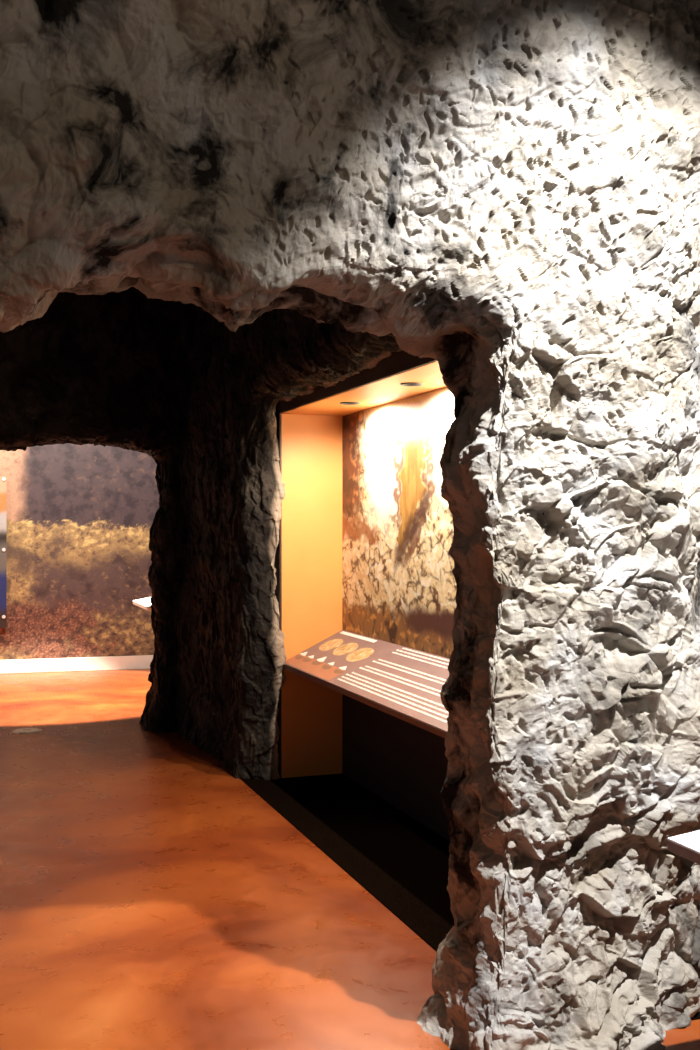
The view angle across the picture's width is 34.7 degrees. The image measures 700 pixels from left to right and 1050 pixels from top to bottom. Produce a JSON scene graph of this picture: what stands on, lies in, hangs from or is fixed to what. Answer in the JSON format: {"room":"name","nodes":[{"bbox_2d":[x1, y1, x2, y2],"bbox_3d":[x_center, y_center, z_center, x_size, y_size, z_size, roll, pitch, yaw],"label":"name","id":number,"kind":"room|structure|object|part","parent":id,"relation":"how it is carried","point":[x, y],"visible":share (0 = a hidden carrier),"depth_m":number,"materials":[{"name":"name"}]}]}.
{"room":"museum exhibit","nodes":[
{"label":"museum exhibit","id":0,"kind":"room"},
{"bbox_2d":[0,286,187,732],"bbox_3d":[-3.591,-0.573,8.141,6.049,4.354,0.586,0,0,-19],"label":"wall","id":1,"kind":"structure","parent":0,"point":[107,369],"depth_m":8.61,"materials":[{"name":"grey stone"}]},
{"bbox_2d":[0,0,699,1049],"bbox_3d":[-0.333,-0.548,3.416,5.244,4.404,2.730,0,0,0],"label":"wall","id":2,"kind":"structure","parent":0,"point":[507,191],"depth_m":3.37,"materials":[{"name":"grey stone"}]},
{"bbox_2d":[0,669,699,1049],"bbox_3d":[0.000,1.640,5.750,14.000,0.080,16.500,0,0,0],"label":"floor","id":3,"kind":"structure","parent":0,"point":[151,898],"depth_m":4.66,"materials":[{"name":"concrete"}]},
{"bbox_2d":[12,728,41,733],"bbox_3d":[-2.496,1.595,8.648,0.217,0.010,0.210,0,0,0],"label":"floor outlet cover","id":4,"kind":"object","parent":3,"relation":"on","point":[22,730],"visible":1,"depth_m":8.67,"materials":[{"name":"grey metal"}]},
{"bbox_3d":[-2.510,1.593,8.700,0.176,0.003,0.176,0,0,0],"label":"lid","id":5,"kind":"part","parent":4,"relation":"part of","materials":[{"name":"grey metal"}]},
{"bbox_2d":[133,597,150,611],"bbox_3d":[-1.652,1.118,10.161,0.473,0.965,1.100,0,0,-20],"label":"rail","id":6,"kind":"object","parent":3,"relation":"on","point":[144,603],"visible":0.09,"depth_m":10.22,"materials":[{"name":"beige paint"}]},
{"bbox_2d":[232,771,699,1019],"bbox_3d":[0.230,1.597,5.454,0.665,0.005,4.050,0,0,-20],"label":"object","id":7,"kind":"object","parent":3,"relation":"on","point":[400,861],"depth_m":5.61,"materials":[{"name":"black"}]},
{"bbox_2d":[667,830,699,864],"bbox_3d":[1.284,1.212,2.786,0.500,0.776,0.950,0,0,-20],"label":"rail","id":8,"kind":"object","parent":3,"relation":"on","point":[687,845],"visible":1,"depth_m":3.10,"materials":[{"name":"white laminate"}]},
{"bbox_2d":[174,301,543,779],"bbox_3d":[-0.317,-0.574,6.112,2.146,4.351,5.401,0,0,0],"label":"wall","id":9,"kind":"structure","parent":0,"point":[229,681],"depth_m":7.15,"materials":[{"name":"grey stone"}]},
{"bbox_2d":[274,350,450,841],"bbox_3d":[0.308,0.247,5.651,0.477,2.694,3.730,0,0,-20],"label":"display niche","id":10,"kind":"object","parent":9,"relation":"attached to","point":[323,730],"visible":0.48,"depth_m":7.07,"materials":[{"name":"paint"}]},
{"bbox_3d":[-0.244,0.447,7.132,0.405,2.294,0.030,0,0,-20],"label":"panel","id":11,"kind":"part","parent":10,"relation":"part of","materials":[{"name":"beige paint"}]},
{"bbox_2d":[340,402,359,404],"bbox_3d":[-0.001,-0.739,6.412,0.112,0.092,0.112,0,0,-20],"label":"recessed light","id":12,"kind":"object","parent":10,"relation":"attached to","point":[343,403],"visible":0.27,"depth_m":6.44,"materials":[{"name":"black metal"}]},
{"bbox_2d":[283,630,449,737],"bbox_3d":[0.344,0.790,5.531,0.434,0.236,3.376,0,0,-20],"label":"board","id":13,"kind":"object","parent":10,"relation":"attached to","point":[403,683],"visible":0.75,"depth_m":5.88,"materials":[{"name":"brown metal"}]},
{"bbox_2d":[319,639,342,650],"bbox_3d":[-0.117,0.743,6.944,0.150,0.002,0.250,-27,8,-18],"label":"picture","id":14,"kind":"object","parent":13,"relation":"attached to","point":[329,645],"depth_m":6.94},
{"bbox_2d":[333,643,357,655],"bbox_3d":[-0.027,0.742,6.694,0.150,0.002,0.250,-27,9,-18],"label":"picture","id":15,"kind":"object","parent":13,"relation":"attached to","point":[344,649],"depth_m":6.69},
{"bbox_2d":[346,648,373,661],"bbox_3d":[0.057,0.745,6.438,0.156,0.001,0.260,-27,9,-18],"label":"picture","id":16,"kind":"object","parent":13,"relation":"attached to","point":[360,654],"depth_m":6.43},
{"bbox_3d":[0.555,-0.030,5.607,0.040,1.400,3.440,0,0,-20],"label":"panel","id":17,"kind":"part","parent":10,"relation":"part of","materials":[{"name":"beige paint"}]},
{"bbox_3d":[0.527,1.132,5.597,0.020,0.924,3.440,0,0,-20],"label":"panel","id":18,"kind":"part","parent":10,"relation":"part of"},
{"bbox_2d":[342,387,456,658],"bbox_3d":[0.525,-0.011,5.597,0.022,1.373,3.374,0,0,-20],"label":"mural","id":19,"kind":"object","parent":10,"relation":"attached to","point":[399,587],"visible":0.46,"depth_m":6.27},
{"bbox_2d":[400,382,422,385],"bbox_3d":[0.305,-0.739,5.550,0.112,0.092,0.112,0,0,-20],"label":"recessed light","id":20,"kind":"object","parent":10,"relation":"attached to","point":[412,383],"visible":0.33,"depth_m":5.57,"materials":[{"name":"white metal"}]},
{"bbox_3d":[-3.031,-0.575,12.351,10.000,4.350,0.170,0,0,-16],"label":"wall","id":21,"kind":"structure","parent":0,"visible":0},
{"bbox_2d":[0,655,152,673],"bbox_3d":[-3.004,1.525,12.254,10.000,0.150,0.031,0,0,-16],"label":"baseboard","id":22,"kind":"structure","parent":21,"relation":"attached to","point":[10,666],"depth_m":12.24,"materials":[{"name":"beige paint"}]},
{"bbox_2d":[0,443,158,659],"bbox_3d":[-3.197,0.073,12.203,3.600,2.750,0.020,0,0,-16],"label":"mural","id":23,"kind":"object","parent":21,"relation":"attached to","point":[80,518],"visible":0.62,"depth_m":12.26},
{"bbox_2d":[0,476,6,627],"bbox_3d":[-4.216,0.290,11.872,1.100,1.620,0.070,0,0,-16],"label":"information sign","id":24,"kind":"object","parent":23,"relation":"attached to","point":[3,479],"visible":1,"depth_m":11.99,"materials":[{"name":"metal"}]}
]}

